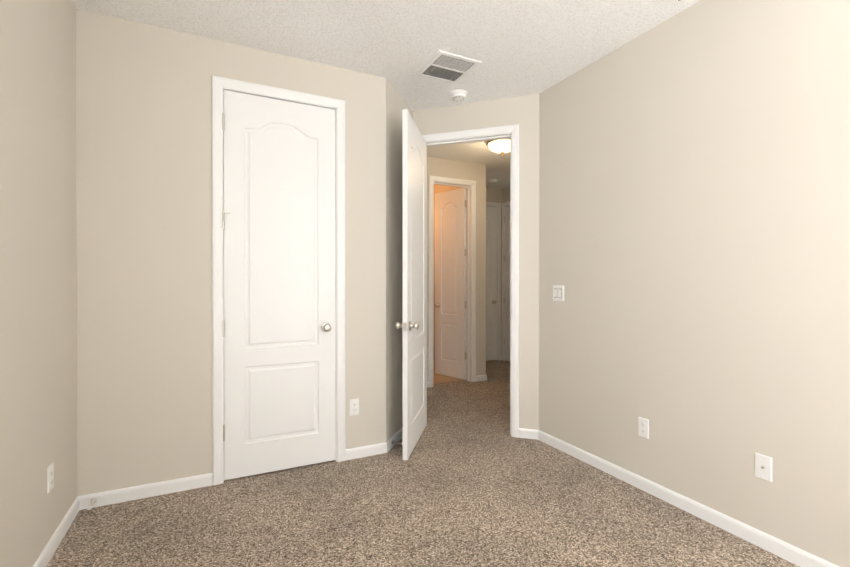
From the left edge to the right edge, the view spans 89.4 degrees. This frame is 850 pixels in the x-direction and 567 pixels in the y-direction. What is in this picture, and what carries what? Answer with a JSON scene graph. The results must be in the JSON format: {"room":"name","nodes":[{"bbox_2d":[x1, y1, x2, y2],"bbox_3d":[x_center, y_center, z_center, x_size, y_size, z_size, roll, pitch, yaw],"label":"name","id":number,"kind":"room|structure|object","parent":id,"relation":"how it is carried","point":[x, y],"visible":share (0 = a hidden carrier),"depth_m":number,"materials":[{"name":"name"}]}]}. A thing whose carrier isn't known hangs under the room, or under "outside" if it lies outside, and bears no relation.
{"room":"empty bedroom","nodes":[
{"label":"empty bedroom","id":0,"kind":"room"},
{"bbox_2d":[0,0,77,566],"bbox_3d":[-0.911,-0.125,0.183,0.120,2.750,5.030,0,0,-26],"label":"wall","id":1,"kind":"structure","parent":0,"point":[38,318],"depth_m":1.83,"materials":[{"name":"beige paint"}]},
{"bbox_2d":[47,463,53,493],"bbox_3d":[-1.715,0.887,1.971,0.008,0.115,0.070,0,0,-26],"label":"outlet","id":2,"kind":"object","parent":1,"relation":"attached to","point":[50,477],"visible":1,"depth_m":1.96,"materials":[{"name":"white plastic"}]},
{"bbox_2d":[33,495,84,566],"bbox_3d":[-0.852,1.213,0.218,0.012,0.074,4.790,0,0,-26],"label":"baseboard","id":3,"kind":"structure","parent":1,"relation":"attached to","point":[49,550],"depth_m":2.07,"materials":[{"name":"white paint"}]},
{"bbox_2d":[76,9,385,495],"bbox_3d":[-1.127,-0.137,2.812,1.810,2.750,0.120,0,0,-26],"label":"wall","id":4,"kind":"structure","parent":0,"point":[144,227],"depth_m":2.54,"materials":[{"name":"beige paint"}]},
{"bbox_2d":[85,473,212,508],"bbox_3d":[-1.598,1.203,2.514,0.636,0.074,0.012,0,0,-26],"label":"baseboard","id":5,"kind":"structure","parent":4,"relation":"attached to","point":[204,480],"depth_m":2.50,"materials":[{"name":"white paint"}]},
{"bbox_2d":[87,498,96,509],"bbox_3d":[-1.817,1.200,2.342,0.027,0.028,0.102,0,0,-26],"label":"doorstop","id":6,"kind":"object","parent":5,"relation":"attached to","point":[93,500],"visible":1,"depth_m":2.34,"materials":[{"name":"white plastic"}]},
{"bbox_2d":[222,90,335,479],"bbox_3d":[-0.949,0.006,2.855,0.724,2.440,0.169,0,0,-26],"label":"closet door","id":7,"kind":"structure","parent":4,"relation":"in","point":[279,229],"depth_m":2.83,"materials":[{"name":"white paint"}]},
{"bbox_2d":[212,75,345,484],"bbox_3d":[-0.965,-0.024,2.892,0.837,2.524,0.152,0,0,-26],"label":"trim","id":8,"kind":"structure","parent":4,"relation":"attached to","point":[220,85],"depth_m":2.70,"materials":[{"name":"white paint"}]},
{"bbox_2d":[349,398,358,415],"bbox_3d":[-0.501,0.872,3.052,0.070,0.115,0.008,0,0,-26],"label":"outlet","id":9,"kind":"object","parent":4,"relation":"attached to","point":[353,406],"visible":1,"depth_m":3.05,"materials":[{"name":"white plastic"}]},
{"bbox_2d":[346,427,402,459],"bbox_3d":[-0.319,1.199,3.380,0.746,0.074,0.442,0,0,-26],"label":"baseboard","id":10,"kind":"structure","parent":4,"relation":"attached to","point":[381,448],"depth_m":3.11,"materials":[{"name":"white paint"}]},
{"bbox_2d":[72,0,699,188],"bbox_3d":[0.538,-1.562,2.899,5.300,0.100,8.800,0,0,-26],"label":"ceiling","id":11,"kind":"structure","parent":0,"point":[517,48],"depth_m":2.59,"materials":[{"name":"paint"}]},
{"bbox_2d":[417,50,481,83],"bbox_3d":[0.163,-1.508,3.005,0.320,0.008,0.355,0,0,-26],"label":"ceiling vent","id":12,"kind":"object","parent":11,"relation":"in","point":[447,67],"visible":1,"depth_m":2.98,"materials":[{"name":"white plastic"}]},
{"bbox_2d":[449,90,466,100],"bbox_3d":[0.264,-1.492,3.411,0.140,0.044,0.140,0,0,-26],"label":"smoke detector","id":13,"kind":"object","parent":11,"relation":"attached to","point":[458,95],"visible":1,"depth_m":3.37,"materials":[{"name":"white plastic"}]},
{"bbox_2d":[488,179,496,183],"bbox_3d":[0.988,-1.504,6.295,0.140,0.044,0.140,0,0,-26],"label":"smoke detector","id":14,"kind":"object","parent":11,"relation":"attached to","point":[491,181],"visible":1,"depth_m":6.25,"materials":[{"name":"white plastic"}]},
{"bbox_2d":[486,138,509,155],"bbox_3d":[0.814,-1.436,4.516,0.340,0.165,0.340,0,0,-26],"label":"hall light","id":15,"kind":"object","parent":11,"relation":"attached to","point":[502,146],"visible":0.71,"depth_m":4.43,"materials":[{"name":"white glass"}]},
{"bbox_2d":[666,0,686,5],"bbox_3d":[1.384,-1.504,2.109,0.156,0.008,0.400,0,0,-26],"label":"ceiling vent","id":16,"kind":"object","parent":11,"relation":"in","point":[677,2],"visible":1,"depth_m":2.28,"materials":[{"name":"white plastic"}]},
{"bbox_2d":[386,79,412,441],"bbox_3d":[-0.253,-0.140,3.476,0.120,2.750,0.630,0,0,17],"label":"wall","id":17,"kind":"structure","parent":0,"point":[396,104],"depth_m":3.32,"materials":[{"name":"beige paint"}]},
{"bbox_2d":[46,360,798,566],"bbox_3d":[0.538,1.288,2.911,5.300,0.100,8.800,0,0,-26],"label":"floor carpet","id":18,"kind":"object","parent":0,"point":[470,482],"visible":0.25,"depth_m":2.29,"materials":[{"name":"brown carpet"}]},
{"bbox_2d":[434,184,462,364],"bbox_3d":[0.247,-0.152,6.427,0.120,2.750,1.920,0,0,-26],"label":"wall","id":19,"kind":"structure","parent":0,"point":[440,188],"depth_m":6.50,"materials":[{"name":"beige paint"}]},
{"bbox_2d":[434,365,465,383],"bbox_3d":[-0.279,1.221,6.108,1.110,0.006,1.800,0,0,-26],"label":"floor","id":20,"kind":"structure","parent":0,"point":[438,378],"depth_m":5.51,"materials":[{"name":"brown wood"}]},
{"bbox_2d":[427,156,485,380],"bbox_3d":[0.099,-0.147,5.218,1.450,2.750,0.120,0,0,-26],"label":"wall","id":21,"kind":"structure","parent":0,"point":[448,168],"depth_m":5.43,"materials":[{"name":"beige paint"}]},
{"bbox_2d":[434,188,466,378],"bbox_3d":[0.330,-0.008,5.667,0.169,2.440,0.543,0,0,-44],"label":"bathroom door","id":22,"kind":"structure","parent":21,"relation":"in","point":[450,281],"depth_m":5.64,"materials":[{"name":"white paint"}]},
{"bbox_2d":[429,175,475,386],"bbox_3d":[0.314,-0.034,5.324,0.657,2.524,0.152,0,0,-26],"label":"door frame","id":23,"kind":"structure","parent":21,"relation":"attached to","point":[469,186],"depth_m":5.39,"materials":[{"name":"white paint"}]},
{"bbox_2d":[476,375,486,380],"bbox_3d":[0.544,1.187,5.976,0.012,0.074,1.102,0,0,-26],"label":"baseboard","id":24,"kind":"structure","parent":21,"relation":"attached to","point":[480,377],"depth_m":5.45,"materials":[{"name":"white paint"}]},
{"bbox_2d":[413,94,538,429],"bbox_3d":[0.421,-0.140,3.647,1.068,2.750,0.120,0,0,18],"label":"wall","id":25,"kind":"structure","parent":0,"point":[522,112],"depth_m":3.46,"materials":[{"name":"beige paint"}]},
{"bbox_2d":[395,109,426,459],"bbox_3d":[-0.070,0.004,3.361,0.169,2.440,0.773,0,0,10],"label":"entry door","id":26,"kind":"structure","parent":25,"relation":"in","point":[414,325],"depth_m":3.22,"materials":[{"name":"white paint"}]},
{"bbox_2d":[422,124,518,437],"bbox_3d":[0.357,-0.027,3.669,0.887,2.524,0.152,0,0,18],"label":"door frame","id":27,"kind":"structure","parent":25,"relation":"attached to","point":[511,132],"depth_m":3.48,"materials":[{"name":"white paint"}]},
{"bbox_2d":[486,188,501,341],"bbox_3d":[0.795,-0.154,6.774,1.170,2.750,0.120,0,0,-26],"label":"wall","id":28,"kind":"structure","parent":0,"point":[494,195],"depth_m":6.89,"materials":[{"name":"beige paint"}]},
{"bbox_2d":[486,206,496,360],"bbox_3d":[0.829,-0.011,6.746,0.723,2.440,0.169,0,0,-26],"label":"hall door","id":29,"kind":"structure","parent":28,"relation":"in","point":[491,283],"depth_m":6.84,"materials":[{"name":"white paint"}]},
{"bbox_2d":[486,201,509,360],"bbox_3d":[1.065,-0.039,6.437,0.984,2.524,0.964,0,0,-26],"label":"door frame","id":30,"kind":"structure","parent":28,"relation":"attached to","point":[493,204],"depth_m":6.88,"materials":[{"name":"white paint"}]},
{"bbox_2d":[502,187,509,202],"bbox_3d":[1.982,-0.149,5.546,0.120,2.750,3.130,0,0,-26],"label":"wall","id":31,"kind":"structure","parent":0,"point":[505,194],"depth_m":6.82,"materials":[{"name":"beige paint"}]},
{"bbox_2d":[504,206,509,360],"bbox_3d":[1.443,-0.010,6.554,0.169,2.440,0.723,0,0,-26],"label":"hall door","id":32,"kind":"structure","parent":31,"relation":"in","point":[507,282],"depth_m":6.80,"materials":[{"name":"white paint"}]},
{"bbox_2d":[539,0,849,566],"bbox_3d":[1.967,-0.131,1.401,0.120,2.750,4.680,0,0,-26],"label":"wall","id":33,"kind":"structure","parent":0,"point":[694,210],"depth_m":2.23,"materials":[{"name":"beige paint"}]},
{"bbox_2d":[553,285,563,300],"bbox_3d":[0.998,0.067,3.226,0.011,0.116,0.116,0,0,-26],"label":"light switch","id":34,"kind":"object","parent":33,"relation":"attached to","point":[558,292],"visible":1,"depth_m":3.22,"materials":[{"name":"white plastic"}]},
{"bbox_2d":[638,417,648,438],"bbox_3d":[1.315,0.864,2.589,0.008,0.115,0.070,0,0,-26],"label":"outlet","id":35,"kind":"object","parent":33,"relation":"attached to","point":[643,427],"visible":1,"depth_m":2.58,"materials":[{"name":"white plastic"}]},
{"bbox_2d":[525,429,838,566],"bbox_3d":[1.862,1.207,1.450,0.030,0.074,4.611,0,0,-26],"label":"baseboard","id":36,"kind":"structure","parent":33,"relation":"attached to","point":[799,557],"depth_m":2.30,"materials":[{"name":"white paint"}]},
{"bbox_2d":[755,452,771,481],"bbox_3d":[1.589,0.862,2.022,0.015,0.115,0.070,0,0,-26],"label":"outlet","id":37,"kind":"object","parent":33,"relation":"attached to","point":[763,466],"visible":1,"depth_m":2.02,"materials":[{"name":"white plastic"}]}
]}

